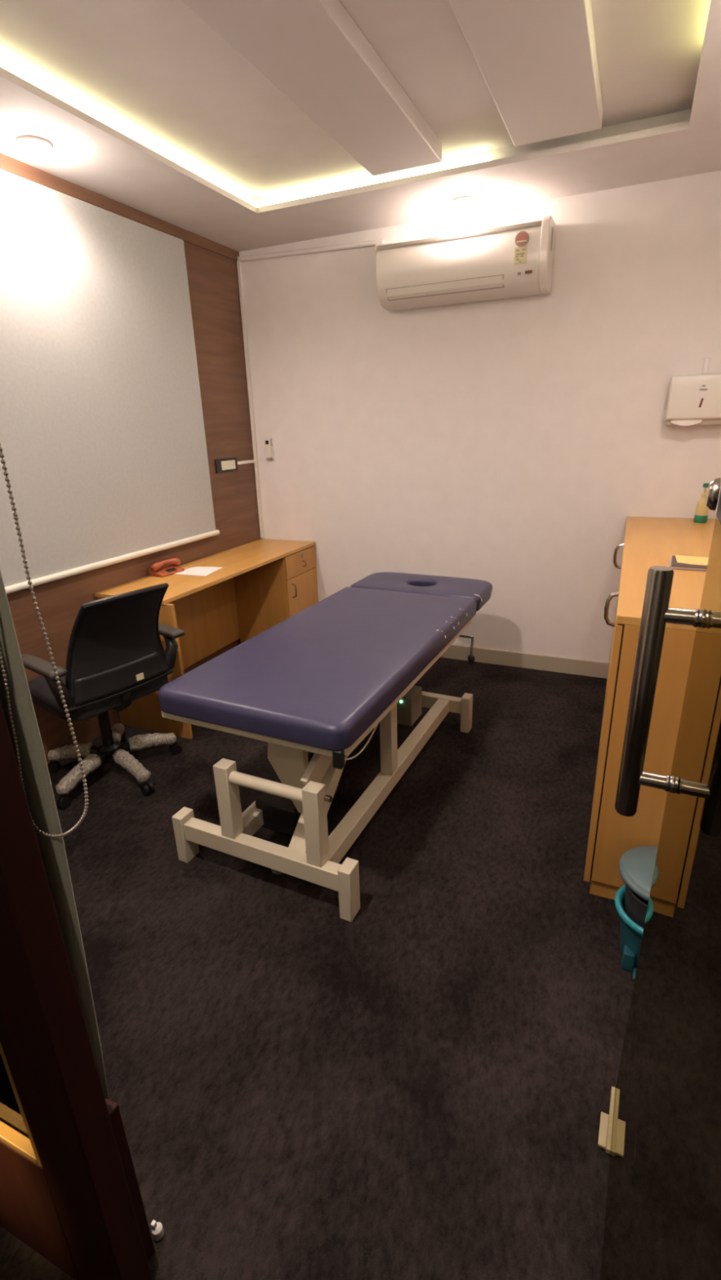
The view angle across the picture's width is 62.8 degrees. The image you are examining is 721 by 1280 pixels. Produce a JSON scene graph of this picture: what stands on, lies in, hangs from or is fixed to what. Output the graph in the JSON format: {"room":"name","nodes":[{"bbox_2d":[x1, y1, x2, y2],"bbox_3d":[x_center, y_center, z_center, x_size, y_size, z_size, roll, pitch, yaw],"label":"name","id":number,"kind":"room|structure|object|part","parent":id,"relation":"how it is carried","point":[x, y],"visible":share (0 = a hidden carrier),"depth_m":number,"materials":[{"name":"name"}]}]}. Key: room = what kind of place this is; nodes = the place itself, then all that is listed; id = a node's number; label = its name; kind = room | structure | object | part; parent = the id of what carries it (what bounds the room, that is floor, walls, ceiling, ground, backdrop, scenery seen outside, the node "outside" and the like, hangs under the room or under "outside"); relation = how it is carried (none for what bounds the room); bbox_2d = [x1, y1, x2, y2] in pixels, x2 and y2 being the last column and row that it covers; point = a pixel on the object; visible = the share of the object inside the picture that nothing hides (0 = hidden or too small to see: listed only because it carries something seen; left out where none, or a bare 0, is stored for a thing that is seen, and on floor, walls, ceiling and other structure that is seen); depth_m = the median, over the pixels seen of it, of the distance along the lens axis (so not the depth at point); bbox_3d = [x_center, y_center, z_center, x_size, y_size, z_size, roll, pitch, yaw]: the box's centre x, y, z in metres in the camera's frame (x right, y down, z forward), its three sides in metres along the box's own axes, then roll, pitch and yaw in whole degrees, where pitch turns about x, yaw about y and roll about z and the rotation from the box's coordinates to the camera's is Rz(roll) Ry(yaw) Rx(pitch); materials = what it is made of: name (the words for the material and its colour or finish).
{"room":"examination room","nodes":[
{"label":"examination room","id":0,"kind":"room"},
{"bbox_2d":[6,240,261,764],"bbox_3d":[-1.448,-0.827,2.711,0.100,2.804,3.300,7,22,23],"label":"wall","id":1,"kind":"structure","parent":0,"point":[212,277],"depth_m":3.58,"materials":[{"name":"brown wood"}]},
{"bbox_2d":[0,1053,26,1131],"bbox_3d":[-1.302,-0.031,1.036,1.640,1.755,0.008,7,22,23],"label":"window","id":2,"kind":"structure","parent":1,"relation":"in","point":[9,1108],"depth_m":1.04,"materials":[{"name":"clear glass"}]},
{"bbox_2d":[0,699,155,1279],"bbox_3d":[-1.278,0.079,1.091,1.868,2.200,0.095,7,22,23],"label":"door frame","id":3,"kind":"structure","parent":1,"relation":"attached to","point":[45,1041],"depth_m":0.91,"materials":[{"name":"brown wood"}]},
{"bbox_2d":[0,168,219,594],"bbox_3d":[-1.420,-1.055,2.508,0.041,1.620,2.372,7,22,23],"label":"roller blind","id":4,"kind":"object","parent":1,"relation":"attached to","point":[103,438],"visible":1,"depth_m":2.80,"materials":[{"name":"fabric"}]},
{"bbox_2d":[0,153,239,261],"bbox_3d":[-1.429,-1.877,2.305,0.012,0.054,3.300,7,22,23],"label":"trim","id":5,"kind":"structure","parent":1,"relation":"attached to","point":[11,165],"depth_m":2.78,"materials":[{"name":"brown wood"}]},
{"bbox_2d":[214,457,238,473],"bbox_3d":[-0.874,-1.134,3.832,0.016,0.084,0.239,7,22,23],"label":"light switch","id":6,"kind":"object","parent":1,"relation":"attached to","point":[228,464],"visible":1,"depth_m":3.82,"materials":[{"name":"grey plastic"}]},
{"bbox_2d":[237,459,254,464],"bbox_3d":[-0.782,-1.214,4.032,0.012,0.020,0.206,7,22,23],"label":"cable conduit","id":7,"kind":"object","parent":1,"relation":"attached to","point":[251,460],"visible":1,"depth_m":4.02,"materials":[{"name":"white plastic"}]},
{"bbox_2d":[236,256,264,538],"bbox_3d":[-0.740,-1.573,4.008,0.022,1.769,0.022,7,22,23],"label":"cable conduit","id":8,"kind":"object","parent":1,"relation":"attached to","point":[238,262],"visible":1,"depth_m":3.97,"materials":[{"name":"white plastic"}]},
{"bbox_2d":[0,657,634,1279],"bbox_3d":[-0.013,0.678,2.631,3.130,0.050,3.460,7,22,23],"label":"floor","id":9,"kind":"structure","parent":0,"point":[418,1086],"depth_m":1.62,"materials":[{"name":"carpet"}]},
{"bbox_2d":[21,582,184,808],"bbox_3d":[-1.123,0.195,2.593,0.707,0.946,0.621,13,25,36],"label":"office chair","id":10,"kind":"object","parent":9,"relation":"on","point":[117,657],"visible":0.98,"depth_m":2.45,"materials":[{"name":"black plastic"}]},
{"bbox_3d":[-1.184,0.215,2.420,0.087,0.296,0.306,-4,20,-6],"label":"armrest","id":11,"kind":"part","parent":10,"relation":"part of","materials":[{"name":"black plastic"}]},
{"bbox_3d":[-1.231,0.588,2.627,0.052,0.078,0.271,6,21,21],"label":"leg","id":12,"kind":"part","parent":10,"relation":"part of","materials":[{"name":"grey fabric"}]},
{"bbox_3d":[-1.334,0.535,2.780,0.271,0.078,0.052,0,20,4],"label":"leg","id":13,"kind":"part","parent":10,"relation":"part of","materials":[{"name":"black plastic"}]},
{"bbox_3d":[-1.189,0.196,2.652,0.480,0.068,0.480,13,25,36],"label":"seat","id":14,"kind":"part","parent":10,"relation":"part of","materials":[{"name":"black fabric"}]},
{"bbox_3d":[-1.042,0.566,2.673,0.272,0.078,0.053,13,25,36],"label":"leg","id":15,"kind":"part","parent":10,"relation":"part of","materials":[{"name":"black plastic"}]},
{"bbox_3d":[-0.938,0.014,2.375,0.228,0.467,0.489,13,25,36],"label":"frame","id":16,"kind":"part","parent":10,"relation":"part of","materials":[{"name":"black plastic"}]},
{"bbox_3d":[-0.939,0.013,2.374,0.218,0.452,0.472,13,25,36],"label":"backrest","id":17,"kind":"part","parent":10,"relation":"part of","materials":[{"name":"black plastic"}]},
{"bbox_3d":[-0.991,0.152,2.471,0.042,0.108,0.440,13,25,36],"label":"lumbar panel","id":18,"kind":"part","parent":10,"relation":"part of","materials":[{"name":"black plastic"}]},
{"bbox_3d":[-1.032,0.501,2.850,0.271,0.078,0.052,-14,23,-30],"label":"leg","id":19,"kind":"part","parent":10,"relation":"part of","materials":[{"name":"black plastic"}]},
{"bbox_3d":[-0.972,0.115,2.677,0.306,0.296,0.087,-4,20,-6],"label":"armrest","id":20,"kind":"part","parent":10,"relation":"part of","materials":[{"name":"black plastic"}]},
{"bbox_2d":[151,1219,164,1241],"bbox_3d":[-0.404,1.171,1.174,0.022,0.042,0.022,7,22,23],"label":"stopper","id":21,"kind":"object","parent":9,"relation":"on","point":[157,1231],"visible":1,"depth_m":1.17,"materials":[{"name":"white plastic"}]},
{"bbox_2d":[94,538,318,739],"bbox_3d":[-0.804,-0.111,3.693,0.478,0.750,1.556,7,22,23],"label":"desk","id":22,"kind":"object","parent":9,"relation":"on","point":[273,580],"visible":0.69,"depth_m":3.84,"materials":[{"name":"brown wood"}]},
{"bbox_3d":[-1.108,0.146,3.048,0.478,0.727,0.020,7,22,23],"label":"panel","id":23,"kind":"part","parent":22,"relation":"part of","materials":[{"name":"brown wood"}]},
{"bbox_2d":[148,557,184,577],"bbox_3d":[-1.100,-0.416,3.345,0.110,0.078,0.200,10,23,28],"label":"telephone","id":24,"kind":"object","parent":22,"relation":"on","point":[166,567],"visible":1,"depth_m":3.32,"materials":[{"name":"red plastic"}]},
{"bbox_2d":[174,566,222,576],"bbox_3d":[-0.931,-0.394,3.381,0.208,0.002,0.214,3,21,13],"label":"paper sheet","id":25,"kind":"object","parent":22,"relation":"on","point":[196,571],"visible":1,"depth_m":3.38,"materials":[{"name":"white paper"}]},
{"bbox_3d":[-1.093,-0.120,3.600,0.020,0.608,1.110,7,22,23],"label":"panel","id":26,"kind":"part","parent":22,"relation":"part of","materials":[{"name":"brown wood"}]},
{"bbox_3d":[-0.439,-0.327,3.927,0.038,0.105,0.011,7,22,23],"label":"handle","id":27,"kind":"part","parent":22,"relation":"part of","materials":[{"name":"silver metal"}]},
{"bbox_3d":[-0.407,-0.529,4.014,0.018,0.150,0.405,7,22,23],"label":"drawer","id":28,"kind":"part","parent":22,"relation":"part of","materials":[{"name":"brown wood"}]},
{"bbox_3d":[-0.397,-0.211,4.129,0.018,0.518,0.405,7,22,23],"label":"door","id":29,"kind":"part","parent":22,"relation":"part of","materials":[{"name":"brown wood"}]},
{"bbox_2d":[158,572,492,922],"bbox_3d":[0.053,0.249,2.699,0.774,0.706,1.830,8,22,25],"label":"table","id":30,"kind":"object","parent":9,"relation":"on","point":[313,685],"visible":1,"depth_m":2.10,"materials":[{"name":"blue leather"}]},
{"bbox_3d":[-0.649,0.725,2.197,0.044,0.195,0.068,8,22,25],"label":"foot post","id":31,"kind":"part","parent":30,"relation":"part of","materials":[{"name":"beige metal"}]},
{"bbox_3d":[-0.258,0.430,2.097,0.155,0.395,0.030,8,22,25],"label":"lift arm","id":32,"kind":"part","parent":30,"relation":"part of","materials":[{"name":"beige metal"}]},
{"bbox_3d":[-0.244,0.614,2.344,0.180,0.120,0.340,8,22,25],"label":"motor","id":33,"kind":"part","parent":30,"relation":"part of","materials":[{"name":"white metal"}]},
{"bbox_3d":[-0.066,0.078,2.450,0.690,0.040,1.385,8,22,25],"label":"frame","id":34,"kind":"part","parent":30,"relation":"part of","materials":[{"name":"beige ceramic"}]},
{"bbox_3d":[-0.065,0.017,2.435,0.724,0.084,1.430,8,22,25],"label":"mattress","id":35,"kind":"part","parent":30,"relation":"part of","materials":[{"name":"purple leather"}]},
{"bbox_3d":[-0.109,0.465,2.171,0.070,0.428,0.537,8,22,25],"label":"lift arm","id":36,"kind":"part","parent":30,"relation":"part of","materials":[{"name":"white metal"}]},
{"bbox_3d":[-0.052,0.518,2.612,0.640,0.070,1.398,8,22,25],"label":"frame","id":37,"kind":"part","parent":30,"relation":"part of","materials":[{"name":"beige metal"}]},
{"bbox_3d":[-0.037,0.809,1.914,0.044,0.195,0.068,8,22,25],"label":"foot post","id":38,"kind":"part","parent":30,"relation":"part of","materials":[{"name":"beige metal"}]},
{"bbox_3d":[0.548,0.377,3.052,0.044,0.195,0.068,8,22,25],"label":"foot post","id":39,"kind":"part","parent":30,"relation":"part of","materials":[{"name":"white metal"}]},
{"bbox_3d":[0.520,0.092,2.774,0.034,0.052,0.034,8,22,25],"label":"crank knob","id":40,"kind":"part","parent":30,"relation":"part of","materials":[{"name":"black plastic"}]},
{"bbox_2d":[614,845,657,980],"bbox_3d":[0.880,0.799,1.736,0.251,0.283,0.285,7,22,23],"label":"pedal bin","id":41,"kind":"object","parent":9,"relation":"on","point":[637,864],"visible":0.49,"depth_m":1.70,"materials":[{"name":"teal plastic"}]},
{"bbox_3d":[0.884,0.678,1.709,0.250,0.038,0.250,7,22,23],"label":"lid","id":42,"kind":"part","parent":41,"relation":"part of","materials":[{"name":"teal plastic"}]},
{"bbox_2d":[583,516,715,899],"bbox_3d":[1.330,0.109,2.563,0.539,0.988,1.922,7,22,23],"label":"base cabinet","id":43,"kind":"object","parent":9,"relation":"on","point":[648,541],"visible":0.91,"depth_m":1.83,"materials":[{"name":"brown wood"}]},
{"bbox_3d":[0.935,0.229,2.231,0.018,0.903,0.957,7,22,23],"label":"door","id":44,"kind":"part","parent":43,"relation":"part of","materials":[{"name":"brown wood"}]},
{"bbox_3d":[0.844,-0.103,1.991,0.042,0.124,0.014,7,22,23],"label":"handle","id":45,"kind":"part","parent":43,"relation":"part of","materials":[{"name":"silver metal"}]},
{"bbox_3d":[1.321,-0.083,3.054,0.018,0.903,0.957,7,22,23],"label":"door","id":46,"kind":"part","parent":43,"relation":"part of","materials":[{"name":"brown wood"}]},
{"bbox_3d":[1.201,-0.392,2.754,0.042,0.124,0.014,7,22,23],"label":"handle","id":47,"kind":"part","parent":43,"relation":"part of","materials":[{"name":"silver metal"}]},
{"bbox_2d":[615,516,715,631],"bbox_3d":[1.334,-0.341,2.391,0.500,0.025,1.922,7,22,23],"label":"countertop","id":48,"kind":"structure","parent":43,"relation":"on","point":[649,541],"depth_m":2.33,"materials":[{"name":"brown wood"}]},
{"bbox_2d":[669,555,706,571],"bbox_3d":[1.237,-0.282,2.183,0.167,0.012,0.184,9,22,26],"label":"notebook","id":49,"kind":"object","parent":48,"relation":"on","point":[673,564],"visible":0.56,"depth_m":2.13,"materials":[{"name":"grey paper"}]},
{"bbox_2d":[675,555,708,565],"bbox_3d":[1.240,-0.297,2.202,0.122,0.002,0.147,9,22,26],"label":"sticky note","id":50,"kind":"object","parent":49,"relation":"on","point":[691,560],"visible":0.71,"depth_m":2.20,"materials":[{"name":"yellow paper"}]},
{"bbox_2d":[693,483,709,523],"bbox_3d":[1.753,-0.701,3.021,0.061,0.196,0.061,-9,21,-19],"label":"pump bottle","id":51,"kind":"object","parent":48,"relation":"on","point":[700,516],"visible":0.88,"depth_m":3.01,"materials":[{"name":"yellow plastic"}]},
{"bbox_2d":[0,0,720,251],"bbox_3d":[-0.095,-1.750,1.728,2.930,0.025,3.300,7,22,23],"label":"ceiling","id":52,"kind":"structure","parent":0,"point":[86,153],"depth_m":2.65,"materials":[{"name":"paint"}]},
{"bbox_2d":[16,135,52,158],"bbox_3d":[-1.240,-1.870,2.253,0.120,0.043,0.120,7,22,23],"label":"ceiling light","id":53,"kind":"object","parent":52,"relation":"attached to","point":[33,146],"visible":1,"depth_m":2.22,"materials":[{"name":"white plastic"}]},
{"bbox_2d":[20,141,48,158],"bbox_3d":[-1.240,-1.869,2.254,0.096,0.041,0.096,7,22,23],"label":"diffuser","id":54,"kind":"object","parent":53,"relation":"attached to","point":[38,149],"depth_m":2.23,"materials":[{"name":"white plastic"}]},
{"bbox_2d":[0,57,491,207],"bbox_3d":[-0.479,-1.798,1.798,1.239,0.034,2.444,7,22,23],"label":"led strip","id":55,"kind":"object","parent":52,"relation":"attached to","point":[4,64],"visible":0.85,"depth_m":2.64,"materials":[{"name":"beige plastic"}]},
{"bbox_2d":[180,0,441,175],"bbox_3d":[-0.257,-1.753,1.633,0.325,0.065,2.300,7,22,23],"label":"beam","id":56,"kind":"structure","parent":52,"relation":"attached to","point":[313,52],"depth_m":1.90,"materials":[{"name":"white paint"}]},
{"bbox_2d":[452,195,475,211],"bbox_3d":[0.520,-2.184,2.968,0.120,0.043,0.120,7,22,23],"label":"ceiling light","id":57,"kind":"object","parent":52,"relation":"attached to","point":[463,203],"visible":1,"depth_m":2.94,"materials":[{"name":"white plastic"}]},
{"bbox_2d":[454,200,473,211],"bbox_3d":[0.520,-2.183,2.968,0.096,0.041,0.096,7,22,23],"label":"diffuser","id":58,"kind":"object","parent":57,"relation":"attached to","point":[460,205],"depth_m":2.94,"materials":[{"name":"white plastic"}]},
{"bbox_2d":[253,109,691,200],"bbox_3d":[-0.116,-1.756,1.621,2.172,0.060,2.605,7,22,23],"label":"trim","id":59,"kind":"structure","parent":52,"relation":"attached to","point":[682,116],"depth_m":2.48,"materials":[{"name":"paint"}]},
{"bbox_2d":[448,0,603,146],"bbox_3d":[0.329,-1.681,1.386,0.335,0.065,2.300,7,22,23],"label":"beam","id":60,"kind":"structure","parent":52,"relation":"attached to","point":[536,60],"depth_m":1.87,"materials":[{"name":"white paint"}]},
{"bbox_2d":[238,170,720,662],"bbox_3d":[0.621,-1.207,3.582,3.130,2.804,0.100,7,22,23],"label":"wall","id":61,"kind":"structure","parent":0,"point":[510,444],"depth_m":3.47,"materials":[{"name":"white paint"}]},
{"bbox_2d":[263,437,274,459],"bbox_3d":[-0.629,-1.312,4.050,0.056,0.142,0.034,7,22,23],"label":"remote control","id":62,"kind":"object","parent":61,"relation":"attached to","point":[268,448],"visible":1,"depth_m":4.04,"materials":[{"name":"white plastic"}]},
{"bbox_2d":[239,239,383,261],"bbox_3d":[-0.311,-2.319,3.521,0.961,0.055,0.026,7,22,23],"label":"cable conduit","id":63,"kind":"object","parent":61,"relation":"attached to","point":[369,243],"visible":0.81,"depth_m":3.50,"materials":[{"name":"white plastic"}]},
{"bbox_2d":[374,241,384,255],"bbox_3d":[0.115,-2.203,3.340,0.065,0.060,0.075,7,22,23],"label":"cable conduit","id":64,"kind":"object","parent":61,"relation":"attached to","point":[383,242],"visible":0.3,"depth_m":3.31,"materials":[{"name":"white plastic"}]},
{"bbox_2d":[376,215,555,311],"bbox_3d":[0.541,-1.984,3.140,0.908,0.314,0.208,7,22,23],"label":"air conditioner","id":65,"kind":"object","parent":61,"relation":"attached to","point":[510,260],"visible":1,"depth_m":3.06,"materials":[{"name":"white plastic"}]},
{"bbox_2d":[376,223,541,251],"bbox_3d":[0.481,-2.067,3.027,0.862,0.022,0.010,7,22,23],"label":"grille","id":66,"kind":"object","parent":65,"relation":"attached to","point":[510,229],"depth_m":3.02,"materials":[{"name":"grey plastic"}]},
{"bbox_2d":[515,248,525,262],"bbox_3d":[0.794,-1.907,2.932,0.046,0.056,0.001,7,22,23],"label":"print","id":67,"kind":"object","parent":65,"relation":"attached to","point":[520,254],"depth_m":2.93,"materials":[{"name":"beige paper"}]},
{"bbox_2d":[550,226,553,251],"bbox_3d":[0.952,-1.996,2.942,0.004,0.095,0.040,7,22,23],"label":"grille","id":68,"kind":"object","parent":65,"relation":"attached to","point":[552,228],"depth_m":2.94,"materials":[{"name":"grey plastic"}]},
{"bbox_2d":[440,644,608,678],"bbox_3d":[0.646,0.082,3.991,2.910,0.102,0.014,7,22,23],"label":"baseboard","id":69,"kind":"structure","parent":61,"relation":"attached to","point":[513,659],"depth_m":3.79,"materials":[{"name":"beige wood"}]},
{"bbox_2d":[665,373,720,426],"bbox_3d":[1.691,-1.202,2.961,0.270,0.240,0.108,7,22,23],"label":"dispenser","id":70,"kind":"object","parent":61,"relation":"attached to","point":[692,399],"visible":1,"depth_m":2.93,"materials":[{"name":"white plastic"}]},
{"bbox_2d":[670,419,702,426],"bbox_3d":[1.641,-1.095,2.978,0.140,0.028,0.019,7,22,23],"label":"paper towel","id":71,"kind":"object","parent":70,"relation":"hanging from","point":[673,422],"depth_m":2.98,"materials":[{"name":"white paper"}]},
{"bbox_2d":[665,419,720,426],"bbox_3d":[1.700,-1.107,3.009,0.256,0.027,0.080,7,22,23],"label":"tray","id":72,"kind":"object","parent":70,"relation":"on","point":[668,422],"depth_m":2.97,"materials":[{"name":"beige plastic"}]},
{"bbox_2d":[702,357,709,374],"bbox_3d":[1.720,-1.365,2.942,0.022,0.075,0.012,7,22,23],"label":"cable trunking","id":73,"kind":"object","parent":61,"relation":"attached to","point":[706,361],"visible":1,"depth_m":2.94,"materials":[{"name":"white plastic"}]},
{"bbox_3d":[0.489,0.028,0.200,0.480,2.804,0.120,7,22,23],"label":"wall","id":74,"kind":"structure","parent":0,"visible":0},
{"bbox_2d":[597,477,720,1279],"bbox_3d":[0.353,0.199,0.693,0.098,2.146,0.860,8,22,25],"label":"door","id":75,"kind":"structure","parent":74,"relation":"in","point":[660,1133],"depth_m":0.71,"materials":[{"name":"clear glass"}]},
{"bbox_3d":[0.545,1.101,1.326,0.017,0.008,0.073,8,22,25],"label":"clip plate","id":76,"kind":"part","parent":75,"relation":"part of","materials":[{"name":"beige metal"}]},
{"bbox_3d":[0.477,0.100,1.001,0.037,0.452,0.037,8,22,25],"label":"pull handle","id":77,"kind":"part","parent":75,"relation":"part of","materials":[{"name":"silver metal"}]},
{"bbox_3d":[0.512,0.246,1.039,0.044,0.025,0.025,8,22,25],"label":"handle post","id":78,"kind":"part","parent":75,"relation":"part of","materials":[{"name":"silver metal"}]},
{"bbox_3d":[0.503,-0.037,0.935,0.044,0.025,0.025,8,22,25],"label":"handle post","id":79,"kind":"part","parent":75,"relation":"part of","materials":[{"name":"silver metal"}]},
{"bbox_3d":[0.497,-0.206,0.833,0.012,0.046,0.046,8,22,25],"label":"lock knob","id":80,"kind":"part","parent":75,"relation":"part of","materials":[{"name":"silver metal"}]},
{"bbox_3d":[-0.975,-1.182,0.429,2.650,0.604,0.080,7,22,23],"label":"wall","id":81,"kind":"structure","parent":0,"visible":0},
{"bbox_2d":[0,441,108,1098],"bbox_3d":[-1.132,-0.091,1.006,1.761,1.680,0.040,7,22,23],"label":"roller blind","id":82,"kind":"object","parent":81,"relation":"attached to","point":[15,699],"visible":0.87,"depth_m":0.77,"materials":[{"name":"grey fabric"}]},
{"bbox_3d":[-0.398,-0.243,0.584,0.125,1.079,0.004,7,22,23],"label":"bead chain","id":83,"kind":"part","parent":82,"relation":"part of","materials":[{"name":"silver metal"}]}
]}

